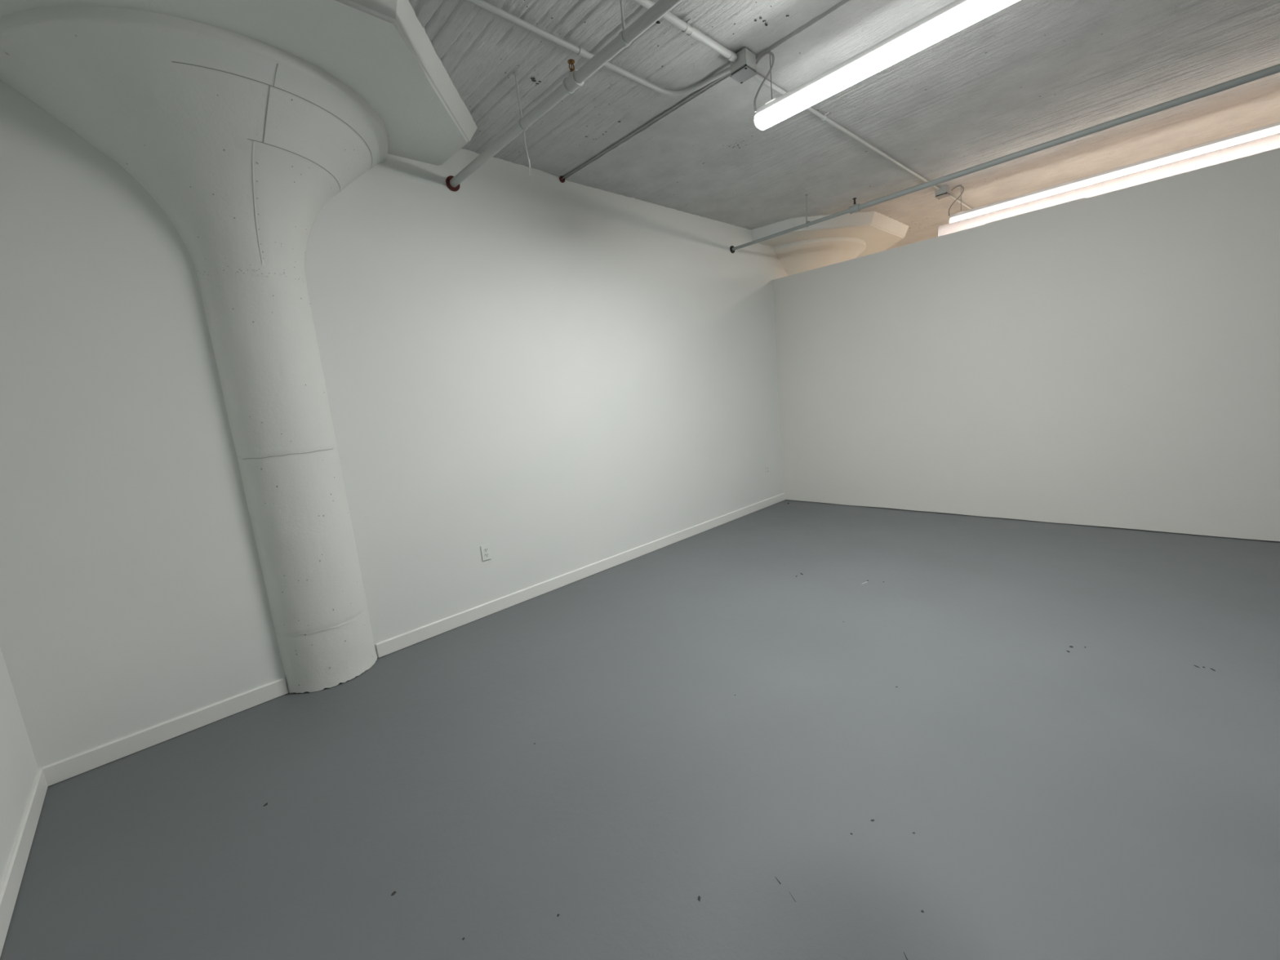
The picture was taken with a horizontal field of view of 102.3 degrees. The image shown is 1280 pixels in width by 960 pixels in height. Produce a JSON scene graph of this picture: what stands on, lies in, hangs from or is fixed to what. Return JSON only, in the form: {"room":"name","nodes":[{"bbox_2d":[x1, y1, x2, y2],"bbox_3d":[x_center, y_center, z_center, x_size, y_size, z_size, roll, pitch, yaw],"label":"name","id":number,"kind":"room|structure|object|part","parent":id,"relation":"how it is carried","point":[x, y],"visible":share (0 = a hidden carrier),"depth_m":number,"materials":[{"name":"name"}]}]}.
{"room":"empty studio space","nodes":[
{"label":"empty studio space","id":0,"kind":"room"},
{"bbox_2d":[0,647,38,885],"bbox_3d":[1.089,-0.036,-2.134,0.150,3.460,11.426,-14,12,-43],"label":"wall","id":1,"kind":"structure","parent":0,"point":[19,768],"depth_m":2.03,"materials":[{"name":"paint"}]},
{"bbox_2d":[0,767,48,956],"bbox_3d":[1.305,1.603,-1.813,0.013,0.091,11.426,-14,12,-43],"label":"baseboard","id":2,"kind":"structure","parent":1,"relation":"attached to","point":[11,883],"depth_m":1.84,"materials":[{"name":"paint"}]},
{"bbox_2d":[0,79,788,768],"bbox_3d":[1.059,-1.313,5.824,11.336,3.460,0.180,-14,12,-43],"label":"wall","id":3,"kind":"structure","parent":0,"point":[547,372],"depth_m":3.16,"materials":[{"name":"paint"}]},
{"bbox_2d":[42,677,288,786],"bbox_3d":[-2.322,1.240,2.602,0.911,0.091,0.013,-14,12,-43],"label":"baseboard","id":4,"kind":"structure","parent":3,"relation":"attached to","point":[55,772],"depth_m":2.54,"materials":[{"name":"paint"}]},
{"bbox_2d":[480,543,491,560],"bbox_3d":[-1.112,0.523,3.722,0.070,0.114,0.010,-14,12,-43],"label":"wall outlet","id":5,"kind":"object","parent":3,"relation":"attached to","point":[485,549],"visible":1,"depth_m":3.72,"materials":[{"name":"white plastic"}]},
{"bbox_2d":[375,493,785,657],"bbox_3d":[0.091,0.641,4.889,4.878,0.091,0.013,-14,12,-43],"label":"baseboard","id":6,"kind":"structure","parent":3,"relation":"attached to","point":[393,644],"depth_m":4.10,"materials":[{"name":"paint"}]},
{"bbox_2d":[765,464,769,475],"bbox_3d":[1.546,-0.123,6.242,0.070,0.114,0.010,-14,12,-43],"label":"wall outlet","id":7,"kind":"object","parent":3,"relation":"attached to","point":[766,466],"visible":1,"depth_m":6.24,"materials":[{"name":"white plastic"}]},
{"bbox_2d":[0,499,1279,959],"bbox_3d":[3.485,1.159,0.330,6.486,0.121,11.526,-14,12,-43],"label":"floor","id":8,"kind":"structure","parent":0,"point":[786,729],"depth_m":1.99,"materials":[{"name":"grey paint"}]},
{"bbox_2d":[0,0,477,693],"bbox_3d":[-1.534,-0.405,2.467,2.463,3.220,1.143,-14,12,-43],"label":"column","id":9,"kind":"structure","parent":8,"relation":"on","point":[242,120],"depth_m":2.50,"materials":[{"name":"paint"}]},
{"bbox_3d":[-1.677,-1.910,2.224,2.463,0.156,1.140,-14,12,-43],"label":"drop panel","id":10,"kind":"part","parent":9,"relation":"part of","materials":[{"name":"paint"}]},
{"bbox_2d":[408,0,1279,250],"bbox_3d":[4.892,-2.568,1.377,11.036,0.249,11.446,-14,12,-43],"label":"ceiling","id":11,"kind":"structure","parent":0,"point":[1028,73],"depth_m":3.26,"materials":[{"name":"grey concrete"}]},
{"bbox_2d":[445,0,682,191],"bbox_3d":[0.253,-1.856,1.874,0.093,0.518,4.325,-14,12,-43],"label":"pipe","id":12,"kind":"object","parent":11,"relation":"hanging from","point":[575,79],"visible":1,"depth_m":2.45,"materials":[{"name":"grey metal"}]},
{"bbox_3d":[-0.326,-1.973,2.454,0.033,0.041,0.006,-14,12,-43],"label":"frame","id":13,"kind":"part","parent":12,"relation":"part of","materials":[{"name":"gold metal"}]},
{"bbox_2d":[467,0,730,95],"bbox_3d":[-0.507,-2.045,2.121,2.473,0.040,0.404,-14,12,-43],"label":"conduit","id":14,"kind":"object","parent":11,"relation":"attached to","point":[482,3],"visible":0.97,"depth_m":2.58,"materials":[{"name":"white metal"}]},
{"bbox_2d":[559,72,730,182],"bbox_3d":[-0.034,-2.303,3.420,0.048,0.048,1.660,-14,12,-43],"label":"conduit","id":15,"kind":"object","parent":11,"relation":"attached to","point":[562,180],"visible":0.93,"depth_m":3.36,"materials":[{"name":"grey metal"}]},
{"bbox_2d":[633,0,737,62],"bbox_3d":[-0.358,-2.021,1.915,2.400,0.044,0.062,-14,12,-42],"label":"conduit","id":16,"kind":"object","parent":11,"relation":"attached to","point":[685,27],"visible":1,"depth_m":2.49,"materials":[{"name":"white metal"}]},
{"bbox_2d":[729,47,757,83],"bbox_3d":[0.552,-2.217,2.758,0.106,0.098,0.106,-14,12,-43],"label":"junction box","id":17,"kind":"object","parent":11,"relation":"attached to","point":[744,68],"visible":0.96,"depth_m":2.73,"materials":[{"name":"silver metal"}]},
{"bbox_3d":[0.557,-2.174,2.765,0.106,0.006,0.106,-14,12,-43],"label":"plate","id":18,"kind":"part","parent":17,"relation":"part of","materials":[{"name":"silver metal"}]},
{"bbox_2d":[752,73,940,190],"bbox_3d":[1.741,-2.533,3.899,3.235,0.034,0.062,-14,12,-43],"label":"conduit","id":19,"kind":"object","parent":11,"relation":"attached to","point":[824,117],"visible":0.85,"depth_m":3.62,"materials":[{"name":"white metal"}]},
{"bbox_2d":[753,0,1019,130],"bbox_3d":[1.068,-2.068,2.371,0.108,0.340,1.251,-14,12,-43],"label":"strip light","id":20,"kind":"object","parent":11,"relation":"hanging from","point":[957,15],"visible":1,"depth_m":2.35,"materials":[{"name":"white plastic"}]},
{"bbox_3d":[0.663,-2.134,2.755,0.132,0.255,0.014,3,12,42],"label":"power cord","id":21,"kind":"part","parent":20,"relation":"part of","materials":[{"name":"grey plastic"}]},
{"bbox_2d":[934,184,950,199],"bbox_3d":[2.947,-2.810,5.017,0.106,0.098,0.106,-14,12,-43],"label":"junction box","id":22,"kind":"object","parent":11,"relation":"attached to","point":[944,191],"visible":0.94,"depth_m":4.99,"materials":[{"name":"silver metal"}]},
{"bbox_3d":[2.951,-2.767,5.024,0.106,0.006,0.106,-14,12,-43],"label":"plate","id":23,"kind":"part","parent":22,"relation":"part of","materials":[{"name":"silver metal"}]},
{"bbox_2d":[948,194,972,209],"bbox_3d":[4.130,-3.125,6.161,3.250,0.025,0.025,-14,12,-43],"label":"conduit","id":24,"kind":"object","parent":11,"relation":"attached to","point":[951,197],"visible":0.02,"depth_m":5.43,"materials":[{"name":"white metal"}]},
{"bbox_2d":[729,63,1279,253],"bbox_3d":[2.482,-2.492,3.981,0.076,0.306,4.325,-14,12,-43],"label":"pipe","id":25,"kind":"object","parent":11,"relation":"hanging from","point":[1274,69],"visible":1,"depth_m":3.59,"materials":[{"name":"grey metal"}]},
{"bbox_2d":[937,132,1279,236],"bbox_3d":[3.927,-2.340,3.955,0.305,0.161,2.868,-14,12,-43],"label":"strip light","id":26,"kind":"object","parent":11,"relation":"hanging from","point":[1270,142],"visible":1,"depth_m":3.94,"materials":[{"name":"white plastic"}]},
{"bbox_2d":[948,121,1279,222],"bbox_3d":[3.921,-2.640,4.226,0.108,0.340,2.456,-14,12,-43],"label":"strip light","id":27,"kind":"object","parent":11,"relation":"hanging from","point":[1273,128],"visible":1,"depth_m":4.18,"materials":[{"name":"white plastic"}]},
{"bbox_3d":[3.088,-2.733,5.033,0.132,0.255,0.014,3,12,42],"label":"power cord","id":28,"kind":"part","parent":27,"relation":"part of","materials":[{"name":"grey plastic"}]},
{"bbox_2d":[773,147,1279,541],"bbox_3d":[5.711,-0.798,2.274,0.120,2.684,11.426,-14,12,-43],"label":"wall","id":29,"kind":"structure","parent":0,"point":[1111,359],"depth_m":4.37,"materials":[{"name":"paint"}]},
{"bbox_3d":[7.534,0.154,4.167,4.850,0.119,11.526,-14,12,-43],"label":"floor","id":30,"kind":"structure","parent":0,"visible":0},
{"bbox_2d":[751,211,908,275],"bbox_3d":[2.644,-1.450,6.476,2.470,3.220,1.066,-14,12,-43],"label":"column","id":31,"kind":"structure","parent":30,"relation":"on","point":[846,237],"depth_m":5.96,"materials":[{"name":"paint"}]}
]}

